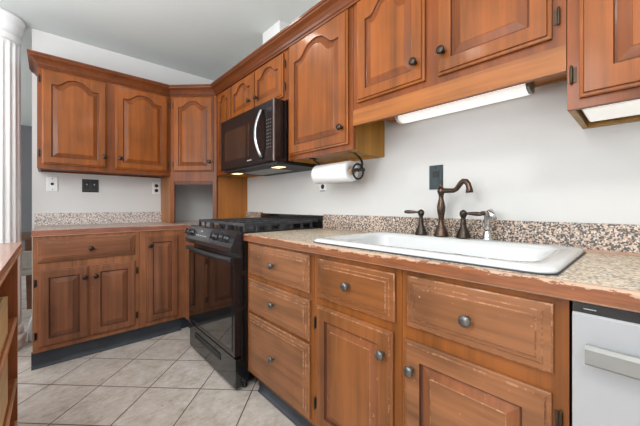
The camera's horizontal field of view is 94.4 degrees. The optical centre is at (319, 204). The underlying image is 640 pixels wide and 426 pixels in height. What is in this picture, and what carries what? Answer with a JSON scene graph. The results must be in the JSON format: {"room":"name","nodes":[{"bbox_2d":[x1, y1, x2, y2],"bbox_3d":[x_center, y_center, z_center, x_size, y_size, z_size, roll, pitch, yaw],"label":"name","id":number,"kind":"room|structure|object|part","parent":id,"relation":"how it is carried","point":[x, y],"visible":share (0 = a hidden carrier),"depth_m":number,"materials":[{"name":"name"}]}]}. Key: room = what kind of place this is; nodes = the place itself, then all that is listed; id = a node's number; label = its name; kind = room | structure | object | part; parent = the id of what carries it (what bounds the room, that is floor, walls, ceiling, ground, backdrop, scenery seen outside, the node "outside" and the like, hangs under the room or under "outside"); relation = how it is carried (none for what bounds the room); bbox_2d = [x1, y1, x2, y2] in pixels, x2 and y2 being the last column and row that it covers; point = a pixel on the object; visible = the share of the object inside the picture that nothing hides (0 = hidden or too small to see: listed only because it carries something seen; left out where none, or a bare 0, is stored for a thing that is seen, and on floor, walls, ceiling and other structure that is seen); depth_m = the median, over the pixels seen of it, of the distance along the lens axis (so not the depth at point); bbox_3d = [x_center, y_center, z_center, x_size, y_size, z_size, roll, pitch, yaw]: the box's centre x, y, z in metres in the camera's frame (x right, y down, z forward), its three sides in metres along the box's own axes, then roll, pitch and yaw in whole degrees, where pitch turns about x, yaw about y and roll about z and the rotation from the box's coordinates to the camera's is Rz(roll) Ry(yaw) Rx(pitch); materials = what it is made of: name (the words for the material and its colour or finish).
{"room":"kitchen","nodes":[
{"label":"kitchen","id":0,"kind":"room"},
{"bbox_2d":[21,125,31,250],"bbox_3d":[-5.831,-0.187,4.766,5.120,2.640,0.120,0,0,-42],"label":"wall","id":1,"kind":"structure","parent":0,"point":[26,131],"depth_m":5.26,"materials":[{"name":"paint"}]},
{"bbox_2d":[32,29,213,340],"bbox_3d":[-1.756,-0.162,2.933,1.567,2.490,0.120,0,0,-42],"label":"wall","id":2,"kind":"structure","parent":0,"point":[116,193],"depth_m":2.68,"materials":[{"name":"paint"}]},
{"bbox_2d":[28,316,31,341],"bbox_3d":[-2.348,0.997,2.403,0.022,0.172,0.145,0,0,-42],"label":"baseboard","id":3,"kind":"structure","parent":2,"relation":"attached to","point":[30,321],"depth_m":2.35,"materials":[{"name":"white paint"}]},
{"bbox_2d":[46,177,57,191],"bbox_3d":[-2.202,-0.172,2.438,0.071,0.120,0.010,0,0,-42],"label":"phone jack plate","id":4,"kind":"object","parent":2,"relation":"attached to","point":[51,182],"visible":1,"depth_m":2.44,"materials":[{"name":"white plastic"}]},
{"bbox_2d":[82,179,98,191],"bbox_3d":[-2.016,-0.168,2.603,0.116,0.113,0.015,0,0,-42],"label":"switch plate","id":5,"kind":"object","parent":2,"relation":"attached to","point":[88,185],"visible":1,"depth_m":2.60,"materials":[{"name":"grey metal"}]},
{"bbox_2d":[34,212,160,225],"bbox_3d":[-1.938,0.117,2.672,0.916,0.102,0.020,0,0,-42],"label":"backsplash","id":6,"kind":"structure","parent":2,"relation":"attached to","point":[40,219],"depth_m":2.61,"materials":[{"name":"stone"}]},
{"bbox_2d":[37,65,169,177],"bbox_3d":[-1.809,-0.648,2.546,0.893,0.758,0.378,0,0,-42],"label":"upper cabinet","id":7,"kind":"object","parent":2,"relation":"attached to","point":[86,125],"visible":1,"depth_m":2.38,"materials":[{"name":"brown wood"}]},
{"bbox_3d":[-1.879,-0.647,2.284,0.386,0.690,0.020,0,0,-42],"label":"door","id":8,"kind":"part","parent":7,"relation":"part of","materials":[{"name":"brown wood"}]},
{"bbox_3d":[-1.546,-0.647,2.587,0.398,0.690,0.020,0,0,-42],"label":"door","id":9,"kind":"part","parent":7,"relation":"part of","materials":[{"name":"brown wood"}]},
{"bbox_2d":[27,0,359,95],"bbox_3d":[-0.521,-1.045,1.338,1.272,0.080,3.898,0,0,-42],"label":"crown molding","id":10,"kind":"structure","parent":7,"relation":"on","point":[323,11],"depth_m":2.19,"materials":[{"name":"brown wood"}]},
{"bbox_2d":[152,182,159,193],"bbox_3d":[-1.632,-0.167,2.958,0.071,0.121,0.009,0,0,-42],"label":"wall outlet","id":11,"kind":"object","parent":2,"relation":"attached to","point":[155,185],"visible":1,"depth_m":2.95,"materials":[{"name":"white plastic"}]},
{"bbox_2d":[18,276,295,425],"bbox_3d":[-2.344,1.108,1.030,5.000,0.050,10.100,0,0,-42],"label":"floor","id":12,"kind":"structure","parent":0,"point":[163,380],"depth_m":1.73,"materials":[{"name":"tile"}]},
{"bbox_2d":[0,242,22,425],"bbox_3d":[-1.294,0.633,0.776,0.670,0.899,1.268,0,0,-42],"label":"kitchen island","id":13,"kind":"object","parent":12,"relation":"on","point":[9,252],"visible":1,"depth_m":1.40,"materials":[{"name":"brown wood"}]},
{"bbox_2d":[0,356,7,425],"bbox_3d":[-1.337,0.707,1.008,0.358,0.245,0.310,0,0,-42],"label":"wooden crate","id":14,"kind":"object","parent":13,"relation":"on","point":[4,379],"visible":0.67,"depth_m":1.15,"materials":[{"name":"brown wood"}]},
{"bbox_2d":[0,296,7,354],"bbox_3d":[-1.337,0.460,1.008,0.358,0.155,0.310,0,0,-42],"label":"wooden crate","id":15,"kind":"object","parent":13,"relation":"on","point":[3,300],"visible":1,"depth_m":1.15,"materials":[{"name":"brown wood"}]},
{"bbox_3d":[-1.397,0.547,0.894,0.614,0.018,0.858,0,0,-42],"label":"shelf","id":16,"kind":"part","parent":13,"relation":"part of","materials":[{"name":"brown wood"}]},
{"bbox_3d":[-1.397,0.839,0.894,0.614,0.018,0.858,0,0,-42],"label":"shelf","id":17,"kind":"part","parent":13,"relation":"part of","materials":[{"name":"brown wood"}]},
{"bbox_2d":[0,7,26,349],"bbox_3d":[-2.407,-0.162,2.198,0.334,2.488,0.334,0,0,-42],"label":"column","id":18,"kind":"structure","parent":12,"relation":"on","point":[12,27],"depth_m":2.18,"materials":[{"name":"white paint"}]},
{"bbox_2d":[21,232,31,308],"bbox_3d":[-3.455,0.708,3.251,1.350,0.750,0.920,0,0,-42],"label":"dining table","id":19,"kind":"object","parent":12,"relation":"on","point":[25,236],"visible":0.19,"depth_m":3.08,"materials":[{"name":"brown wood"}]},
{"bbox_3d":[-3.035,0.724,3.094,0.060,0.719,0.060,0,0,-42],"label":"leg","id":20,"kind":"part","parent":19,"relation":"part of","materials":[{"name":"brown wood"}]},
{"bbox_2d":[21,251,31,275],"bbox_3d":[-2.848,0.753,2.830,0.450,0.660,0.431,0,0,-42],"label":"dining chair","id":21,"kind":"object","parent":12,"relation":"on","point":[26,256],"visible":0.04,"depth_m":2.70,"materials":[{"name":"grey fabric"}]},
{"bbox_3d":[-2.849,0.613,2.830,0.450,0.060,0.430,0,0,-42],"label":"seat","id":22,"kind":"part","parent":21,"relation":"part of","materials":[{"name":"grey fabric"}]},
{"bbox_2d":[33,231,139,353],"bbox_3d":[-1.833,0.647,2.338,0.608,0.873,0.650,0,0,-42],"label":"base cabinet","id":23,"kind":"object","parent":12,"relation":"on","point":[86,287],"visible":1,"depth_m":2.09,"materials":[{"name":"brown wood"}]},
{"bbox_3d":[-1.751,0.687,2.031,0.265,0.508,0.020,0,0,-42],"label":"door","id":24,"kind":"part","parent":23,"relation":"part of","materials":[{"name":"brown wood"}]},
{"bbox_3d":[-1.647,0.307,2.125,0.551,0.153,0.021,0,0,-42],"label":"drawer","id":25,"kind":"part","parent":23,"relation":"part of","materials":[{"name":"brown wood"}]},
{"bbox_2d":[31,318,180,370],"bbox_3d":[-1.554,1.029,2.262,0.932,0.108,0.034,0,0,-42],"label":"trim","id":26,"kind":"structure","parent":23,"relation":"attached to","point":[74,351],"depth_m":2.19,"materials":[{"name":"grey plastic"}]},
{"bbox_3d":[-1.542,0.687,2.221,0.275,0.508,0.020,0,0,-42],"label":"door","id":27,"kind":"part","parent":23,"relation":"part of","materials":[{"name":"brown wood"}]},
{"bbox_2d":[139,229,193,328],"bbox_3d":[-1.166,0.647,2.752,0.932,0.873,0.937,0,0,-42],"label":"base cabinet","id":28,"kind":"object","parent":12,"relation":"on","point":[164,255],"visible":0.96,"depth_m":2.45,"materials":[{"name":"brown wood"}]},
{"bbox_2d":[31,220,217,236],"bbox_3d":[-1.394,0.188,2.546,1.548,0.040,0.936,0,0,-42],"label":"countertop","id":29,"kind":"structure","parent":28,"relation":"on","point":[53,230],"depth_m":2.31,"materials":[{"name":"stone"}]},
{"bbox_2d":[161,95,246,222],"bbox_3d":[-1.156,-0.430,2.965,0.632,1.194,0.637,0,0,-42],"label":"cabinet","id":30,"kind":"object","parent":29,"relation":"on","point":[193,119],"visible":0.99,"depth_m":2.73,"materials":[{"name":"brown wood"}]},
{"bbox_3d":[-1.496,-0.051,2.881,0.016,0.434,0.303,0,0,-42],"label":"panel","id":31,"kind":"part","parent":30,"relation":"part of","materials":[{"name":"brown wood"}]},
{"bbox_3d":[-1.168,-0.650,2.727,0.368,0.683,0.019,0,0,3],"label":"door","id":32,"kind":"part","parent":30,"relation":"part of","materials":[{"name":"brown wood"}]},
{"bbox_2d":[175,182,212,184],"bbox_3d":[-1.169,-0.202,2.746,0.354,0.026,0.010,0,0,3],"label":"shutter","id":33,"kind":"object","parent":30,"relation":"hanging from","point":[176,183],"depth_m":2.74,"materials":[{"name":"brown wood"}]},
{"bbox_3d":[-1.168,-0.430,2.747,0.433,1.192,0.020,0,0,3],"label":"frame","id":34,"kind":"part","parent":30,"relation":"part of","materials":[{"name":"brown wood"}]},
{"bbox_3d":[-0.844,-0.051,2.865,0.307,0.434,0.015,0,0,-42],"label":"panel","id":35,"kind":"part","parent":30,"relation":"part of","materials":[{"name":"brown wood"}]},
{"bbox_3d":[-1.298,0.594,2.443,0.244,0.686,0.020,0,0,-42],"label":"door","id":36,"kind":"part","parent":28,"relation":"part of","materials":[{"name":"brown wood"}]},
{"bbox_3d":[-1.054,0.592,2.450,0.020,0.763,0.339,0,0,-42],"label":"filler panel","id":37,"kind":"part","parent":28,"relation":"part of","materials":[{"name":"brown wood"}]},
{"bbox_2d":[184,213,322,388],"bbox_3d":[-0.512,0.579,2.194,0.720,1.008,0.831,0,0,-42],"label":"gas range","id":38,"kind":"object","parent":12,"relation":"on","point":[218,256],"visible":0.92,"depth_m":1.88,"materials":[{"name":"black metal"}]},
{"bbox_3d":[-0.761,0.317,1.962,0.038,0.032,0.738,0,0,-42],"label":"handle","id":39,"kind":"part","parent":38,"relation":"part of","materials":[{"name":"black metal"}]},
{"bbox_3d":[-0.744,0.598,1.977,0.002,0.500,0.690,0,0,-42],"label":"door glass","id":40,"kind":"part","parent":38,"relation":"part of","materials":[{"name":"black glass"}]},
{"bbox_3d":[-0.744,0.853,1.978,0.001,0.005,0.700,0,0,-42],"label":"door trim","id":41,"kind":"part","parent":38,"relation":"part of","materials":[{"name":"black metal"}]},
{"bbox_3d":[-0.740,0.219,1.984,0.062,0.132,0.765,0,0,-42],"label":"control panel","id":42,"kind":"part","parent":38,"relation":"part of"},
{"bbox_3d":[-0.677,0.200,1.881,0.040,0.049,0.050,0,0,-42],"label":"knob","id":43,"kind":"part","parent":38,"relation":"part of","materials":[{"name":"black plastic"}]},
{"bbox_3d":[-0.729,0.593,1.992,0.040,0.570,0.752,0,0,-42],"label":"oven door","id":44,"kind":"part","parent":38,"relation":"part of","materials":[{"name":"black ceramic"}]},
{"bbox_3d":[-0.726,0.977,1.994,0.034,0.168,0.752,0,0,-42],"label":"storage drawer","id":45,"kind":"part","parent":38,"relation":"part of","materials":[{"name":"black metal"}]},
{"bbox_3d":[-0.562,0.200,1.755,0.040,0.049,0.050,0,0,-42],"label":"knob","id":46,"kind":"part","parent":38,"relation":"part of","materials":[{"name":"black plastic"}]},
{"bbox_2d":[199,224,317,233],"bbox_3d":[-0.491,0.162,2.208,0.605,0.008,0.762,0,0,-42],"label":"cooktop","id":47,"kind":"object","parent":38,"relation":"in","point":[285,227],"depth_m":1.99,"materials":[{"name":"black metal"}]},
{"bbox_3d":[-0.256,0.121,2.427,0.028,0.092,0.831,0,0,-42],"label":"trim","id":48,"kind":"part","parent":38,"relation":"part of","materials":[{"name":"black metal"}]},
{"bbox_2d":[248,241,314,425],"bbox_3d":[-0.024,0.647,1.708,0.650,0.873,0.593,0,0,-42],"label":"base cabinet","id":49,"kind":"object","parent":12,"relation":"on","point":[281,281],"visible":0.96,"depth_m":1.45,"materials":[{"name":"brown wood"}]},
{"bbox_3d":[-0.246,0.777,1.494,0.032,0.033,0.033,0,0,-42],"label":"knob","id":50,"kind":"part","parent":49,"relation":"part of","materials":[{"name":"grey metal"}]},
{"bbox_3d":[-0.246,0.504,1.494,0.032,0.033,0.033,0,0,-42],"label":"knob","id":51,"kind":"part","parent":49,"relation":"part of","materials":[{"name":"grey metal"}]},
{"bbox_3d":[-0.246,0.306,1.494,0.032,0.033,0.033,0,0,-42],"label":"knob","id":52,"kind":"part","parent":49,"relation":"part of","materials":[{"name":"grey metal"}]},
{"bbox_3d":[-0.230,0.788,1.515,0.021,0.330,0.542,0,0,-42],"label":"drawer","id":53,"kind":"part","parent":49,"relation":"part of","materials":[{"name":"brown wood"}]},
{"bbox_3d":[-0.230,0.514,1.515,0.021,0.182,0.542,0,0,-42],"label":"drawer","id":54,"kind":"part","parent":49,"relation":"part of","materials":[{"name":"brown wood"}]},
{"bbox_3d":[-0.230,0.308,1.515,0.021,0.170,0.542,0,0,-42],"label":"drawer","id":55,"kind":"part","parent":49,"relation":"part of","materials":[{"name":"brown wood"}]},
{"bbox_2d":[258,381,313,425],"bbox_3d":[0.122,1.029,1.217,0.034,0.108,1.397,0,0,-42],"label":"trim","id":56,"kind":"structure","parent":49,"relation":"attached to","point":[272,397],"depth_m":1.55,"materials":[{"name":"grey plastic"}]},
{"bbox_2d":[244,228,639,312],"bbox_3d":[0.528,0.188,1.123,0.625,0.040,2.207,0,0,-42],"label":"countertop","id":57,"kind":"structure","parent":49,"relation":"on","point":[609,280],"depth_m":0.78,"materials":[{"name":"stone"}]},
{"bbox_2d":[404,179,482,238],"bbox_3d":[0.571,0.016,1.397,0.069,0.265,0.369,0,0,-42],"label":"faucet","id":58,"kind":"object","parent":57,"relation":"on","point":[441,230],"visible":1,"depth_m":1.38,"materials":[{"name":"brown metal"}]},
{"bbox_3d":[0.464,0.035,1.499,0.074,0.018,0.018,0,0,34],"label":"lever","id":59,"kind":"part","parent":58,"relation":"part of","materials":[{"name":"brown metal"}]},
{"bbox_3d":[0.503,0.085,1.473,0.062,0.127,0.062,0,0,-42],"label":"handle","id":60,"kind":"part","parent":58,"relation":"part of","materials":[{"name":"brown metal"}]},
{"bbox_3d":[0.614,-0.084,1.335,0.031,0.065,0.152,0,0,-34],"label":"spout","id":61,"kind":"part","parent":58,"relation":"part of","materials":[{"name":"brown metal"}]},
{"bbox_3d":[0.639,0.085,1.323,0.062,0.127,0.062,0,0,-42],"label":"handle","id":62,"kind":"part","parent":58,"relation":"part of","materials":[{"name":"brown metal"}]},
{"bbox_3d":[0.665,0.038,1.283,0.018,0.018,0.074,0,0,-38],"label":"lever","id":63,"kind":"part","parent":58,"relation":"part of","materials":[{"name":"brown metal"}]},
{"bbox_2d":[313,231,585,274],"bbox_3d":[0.452,0.230,1.199,0.553,0.162,0.886,0,0,-42],"label":"sink","id":64,"kind":"object","parent":57,"relation":"in","point":[524,257],"visible":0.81,"depth_m":1.12,"materials":[{"name":"white ceramic"}]},
{"bbox_2d":[481,209,496,240],"bbox_3d":[0.704,0.082,1.240,0.047,0.132,0.068,0,0,4],"label":"sprayer","id":65,"kind":"object","parent":64,"relation":"on","point":[488,215],"visible":0.99,"depth_m":1.24,"materials":[{"name":"silver metal"}]},
{"bbox_2d":[584,249,639,255],"bbox_3d":[1.222,0.164,0.790,0.010,0.008,0.780,0,0,-42],"label":"strip","id":66,"kind":"object","parent":57,"relation":"on","point":[587,250],"visible":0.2,"depth_m":1.02,"materials":[{"name":"beige stone"}]},
{"bbox_2d":[314,253,454,425],"bbox_3d":[0.325,0.647,1.326,0.650,0.873,0.437,0,0,-42],"label":"base cabinet","id":67,"kind":"object","parent":12,"relation":"on","point":[358,316],"visible":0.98,"depth_m":1.10,"materials":[{"name":"brown wood"}]},
{"bbox_3d":[0.096,0.307,1.118,0.032,0.033,0.033,0,0,-42],"label":"knob","id":68,"kind":"part","parent":67,"relation":"part of","materials":[{"name":"grey metal"}]},
{"bbox_3d":[0.115,0.688,1.137,0.020,0.520,0.384,0,0,-42],"label":"door","id":69,"kind":"part","parent":67,"relation":"part of","materials":[{"name":"brown wood"}]},
{"bbox_3d":[0.119,0.313,1.132,0.021,0.165,0.385,0,0,-42],"label":"drawer","id":70,"kind":"part","parent":67,"relation":"part of","materials":[{"name":"brown wood"}]},
{"bbox_3d":[0.131,0.592,1.150,0.020,0.763,0.437,0,0,-42],"label":"frame","id":71,"kind":"part","parent":67,"relation":"part of","materials":[{"name":"brown wood"}]},
{"bbox_3d":[0.204,0.506,1.002,0.032,0.033,0.033,0,0,-42],"label":"knob","id":72,"kind":"part","parent":67,"relation":"part of","materials":[{"name":"grey metal"}]},
{"bbox_2d":[402,254,572,425],"bbox_3d":[0.617,0.647,1.006,0.650,0.873,0.426,0,0,-42],"label":"base cabinet","id":73,"kind":"object","parent":12,"relation":"on","point":[474,354],"visible":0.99,"depth_m":0.78,"materials":[{"name":"brown wood"}]},
{"bbox_3d":[0.278,0.515,0.921,0.032,0.033,0.033,0,0,-42],"label":"knob","id":74,"kind":"part","parent":73,"relation":"part of","materials":[{"name":"grey metal"}]},
{"bbox_3d":[0.390,0.310,0.795,0.032,0.033,0.033,0,0,-42],"label":"knob","id":75,"kind":"part","parent":73,"relation":"part of","materials":[{"name":"grey metal"}]},
{"bbox_3d":[0.404,0.691,0.821,0.020,0.515,0.380,0,0,-42],"label":"door","id":76,"kind":"part","parent":73,"relation":"part of","materials":[{"name":"brown wood"}]},
{"bbox_3d":[0.407,0.308,0.817,0.021,0.161,0.376,0,0,-42],"label":"drawer","id":77,"kind":"part","parent":73,"relation":"part of","materials":[{"name":"brown wood"}]},
{"bbox_2d":[572,301,639,425],"bbox_3d":[0.956,0.641,0.610,0.628,0.860,0.600,0,0,-42],"label":"dishwasher","id":78,"kind":"object","parent":12,"relation":"on","point":[605,340],"visible":0.94,"depth_m":0.60,"materials":[{"name":"silver metal"}]},
{"bbox_3d":[0.737,0.306,0.411,0.036,0.040,0.552,0,0,-42],"label":"handle","id":79,"kind":"part","parent":78,"relation":"part of","materials":[{"name":"metal"}]},
{"bbox_2d":[0,0,320,125],"bbox_3d":[-2.344,-1.457,1.030,5.000,0.100,10.100,0,0,-42],"label":"ceiling","id":80,"kind":"structure","parent":0,"point":[206,39],"depth_m":2.34,"materials":[{"name":"paint"}]},
{"bbox_2d":[247,80,639,224],"bbox_3d":[-0.452,-0.187,2.755,0.120,2.640,10.340,0,0,-42],"label":"wall","id":81,"kind":"structure","parent":0,"point":[524,158],"depth_m":1.31,"materials":[{"name":"paint"}]},
{"bbox_2d":[217,86,258,177],"bbox_3d":[-0.731,-0.648,2.714,0.346,0.758,0.311,0,0,-42],"label":"upper cabinet","id":82,"kind":"object","parent":81,"relation":"attached to","point":[223,98],"visible":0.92,"depth_m":2.64,"materials":[{"name":"brown wood"}]},
{"bbox_3d":[-0.837,-0.648,2.617,0.020,0.758,0.311,0,0,-42],"label":"frame","id":83,"kind":"part","parent":82,"relation":"part of","materials":[{"name":"brown wood"}]},
{"bbox_3d":[-0.838,-0.647,2.588,0.020,0.690,0.248,0,0,-42],"label":"door","id":84,"kind":"part","parent":82,"relation":"part of","materials":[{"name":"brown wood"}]},
{"bbox_2d":[246,212,262,217],"bbox_3d":[-0.633,0.117,2.848,0.020,0.102,0.293,0,0,-42],"label":"backsplash","id":85,"kind":"structure","parent":81,"relation":"attached to","point":[248,214],"depth_m":2.84,"materials":[{"name":"stone"}]},
{"bbox_2d":[231,48,288,117],"bbox_3d":[-0.371,-0.854,2.294,0.378,0.345,0.797,0,0,-42],"label":"upper cabinet","id":86,"kind":"object","parent":81,"relation":"attached to","point":[269,81],"visible":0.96,"depth_m":2.10,"materials":[{"name":"brown wood"}]},
{"bbox_3d":[-0.615,-0.849,2.344,0.020,0.285,0.358,0,0,-42],"label":"door","id":87,"kind":"part","parent":86,"relation":"part of","materials":[{"name":"brown wood"}]},
{"bbox_2d":[221,98,316,175],"bbox_3d":[-0.413,-0.464,2.264,0.481,0.410,0.789,0,0,-42],"label":"microwave oven","id":88,"kind":"object","parent":86,"relation":"attached to","point":[255,141],"visible":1,"depth_m":2.03,"materials":[{"name":"black metal"}]},
{"bbox_3d":[-0.568,-0.473,2.177,0.032,0.392,0.666,0,0,-42],"label":"door","id":89,"kind":"part","parent":88,"relation":"part of","materials":[{"name":"black glass"}]},
{"bbox_3d":[-0.403,-0.466,1.935,0.062,0.325,0.028,0,0,-11],"label":"handle","id":90,"kind":"part","parent":88,"relation":"part of","materials":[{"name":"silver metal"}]},
{"bbox_3d":[-0.312,-0.473,1.897,0.032,0.392,0.087,0,0,-42],"label":"control panel","id":91,"kind":"part","parent":88,"relation":"part of","materials":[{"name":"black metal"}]},
{"bbox_3d":[-0.288,-0.473,1.852,0.008,0.392,0.012,0,0,-42],"label":"trim","id":92,"kind":"part","parent":88,"relation":"part of","materials":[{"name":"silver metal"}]},
{"bbox_3d":[-0.360,-0.849,2.064,0.020,0.285,0.355,0,0,-42],"label":"door","id":93,"kind":"part","parent":86,"relation":"part of","materials":[{"name":"brown wood"}]},
{"bbox_2d":[263,20,288,43],"bbox_3d":[-0.325,-1.247,2.401,0.170,0.320,0.245,0,0,-42],"label":"trim","id":94,"kind":"structure","parent":81,"relation":"attached to","point":[280,25],"depth_m":2.31,"materials":[{"name":"paint"}]},
{"bbox_2d":[320,184,326,191],"bbox_3d":[0.020,-0.156,2.139,0.011,0.118,0.073,0,0,-42],"label":"wall outlet","id":95,"kind":"object","parent":81,"relation":"attached to","point":[323,187],"visible":0.52,"depth_m":2.13,"materials":[{"name":"white plastic"}]},
{"bbox_2d":[289,5,384,164],"bbox_3d":[0.084,-0.655,1.795,0.378,0.744,0.550,0,0,-42],"label":"upper cabinet","id":96,"kind":"object","parent":81,"relation":"attached to","point":[321,63],"visible":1,"depth_m":1.66,"materials":[{"name":"brown wood"}]},
{"bbox_3d":[-0.026,-0.657,1.697,0.020,0.690,0.498,0,0,-42],"label":"door","id":97,"kind":"part","parent":96,"relation":"part of","materials":[{"name":"brown wood"}]},
{"bbox_3d":[-0.009,-0.655,1.710,0.020,0.744,0.550,0,0,-42],"label":"frame","id":98,"kind":"part","parent":96,"relation":"part of","materials":[{"name":"brown wood"}]},
{"bbox_2d":[309,151,364,179],"bbox_3d":[0.107,-0.218,1.774,0.104,0.156,0.409,0,0,-42],"label":"paper towel holder","id":99,"kind":"object","parent":96,"relation":"attached to","point":[361,168],"visible":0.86,"depth_m":1.66,"materials":[{"name":"metal"}]},
{"bbox_2d":[311,161,357,183],"bbox_3d":[0.089,-0.194,1.798,0.121,0.121,0.302,0,0,-42],"label":"paper towel roll","id":100,"kind":"object","parent":99,"relation":"on","point":[339,172],"visible":0.84,"depth_m":1.73,"materials":[{"name":"paper"}]},
{"bbox_3d":[0.216,-0.241,1.666,0.072,0.100,0.018,0,0,-42],"label":"arm","id":101,"kind":"part","parent":99,"relation":"part of","materials":[{"name":"metal"}]},
{"bbox_3d":[0.101,-0.399,1.520,0.032,0.033,0.033,0,0,-42],"label":"knob","id":102,"kind":"part","parent":96,"relation":"part of","materials":[{"name":"brown metal"}]},
{"bbox_2d":[429,165,442,189],"bbox_3d":[0.592,-0.141,1.513,0.009,0.123,0.072,0,0,-42],"label":"switch plate","id":103,"kind":"object","parent":81,"relation":"attached to","point":[436,171],"visible":0.97,"depth_m":1.51,"materials":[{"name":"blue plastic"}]},
{"bbox_2d":[353,0,566,126],"bbox_3d":[0.552,-0.713,1.282,0.378,0.628,0.835,0,0,-42],"label":"upper cabinet","id":104,"kind":"object","parent":81,"relation":"attached to","point":[410,56],"visible":0.98,"depth_m":1.13,"materials":[{"name":"brown wood"}]},
{"bbox_3d":[0.304,-0.753,1.335,0.020,0.497,0.358,0,0,-42],"label":"door","id":105,"kind":"part","parent":104,"relation":"part of","materials":[{"name":"brown wood"}]},
{"bbox_3d":[0.382,-0.585,1.212,0.032,0.033,0.033,0,0,-42],"label":"knob","id":106,"kind":"part","parent":104,"relation":"part of","materials":[{"name":"brown metal"}]},
{"bbox_3d":[0.460,-0.588,1.127,0.032,0.033,0.033,0,0,-42],"label":"knob","id":107,"kind":"part","parent":104,"relation":"part of","materials":[{"name":"brown metal"}]},
{"bbox_2d":[395,82,534,123],"bbox_3d":[0.619,-0.456,1.357,0.090,0.048,0.585,0,0,-42],"label":"light","id":108,"kind":"object","parent":104,"relation":"attached to","point":[525,89],"visible":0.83,"depth_m":1.28,"materials":[{"name":"white plastic"}]},
{"bbox_3d":[0.582,-0.753,1.031,0.020,0.497,0.358,0,0,-42],"label":"door","id":109,"kind":"part","parent":104,"relation":"part of","materials":[{"name":"brown wood"}]},
{"bbox_2d":[323,214,639,252],"bbox_3d":[0.762,0.117,1.317,0.020,0.102,2.178,0,0,-42],"label":"backsplash","id":110,"kind":"structure","parent":81,"relation":"attached to","point":[594,236],"depth_m":1.22,"materials":[{"name":"stone"}]},
{"bbox_2d":[567,0,639,128],"bbox_3d":[1.104,-0.654,0.700,0.346,0.746,0.765,0,0,-42],"label":"upper cabinet","id":111,"kind":"object","parent":81,"relation":"attached to","point":[603,36],"visible":0.97,"depth_m":0.82,"materials":[{"name":"brown wood"}]},
{"bbox_3d":[0.983,-0.655,0.591,0.020,0.694,0.707,0,0,-42],"label":"door","id":112,"kind":"part","parent":111,"relation":"part of","materials":[{"name":"brown wood"}]},
{"bbox_2d":[581,99,639,121],"bbox_3d":[1.100,-0.300,0.699,0.215,0.028,0.710,0,0,-42],"label":"light","id":113,"kind":"object","parent":111,"relation":"attached to","point":[627,108],"visible":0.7,"depth_m":0.91,"materials":[{"name":"white plastic"}]}
]}

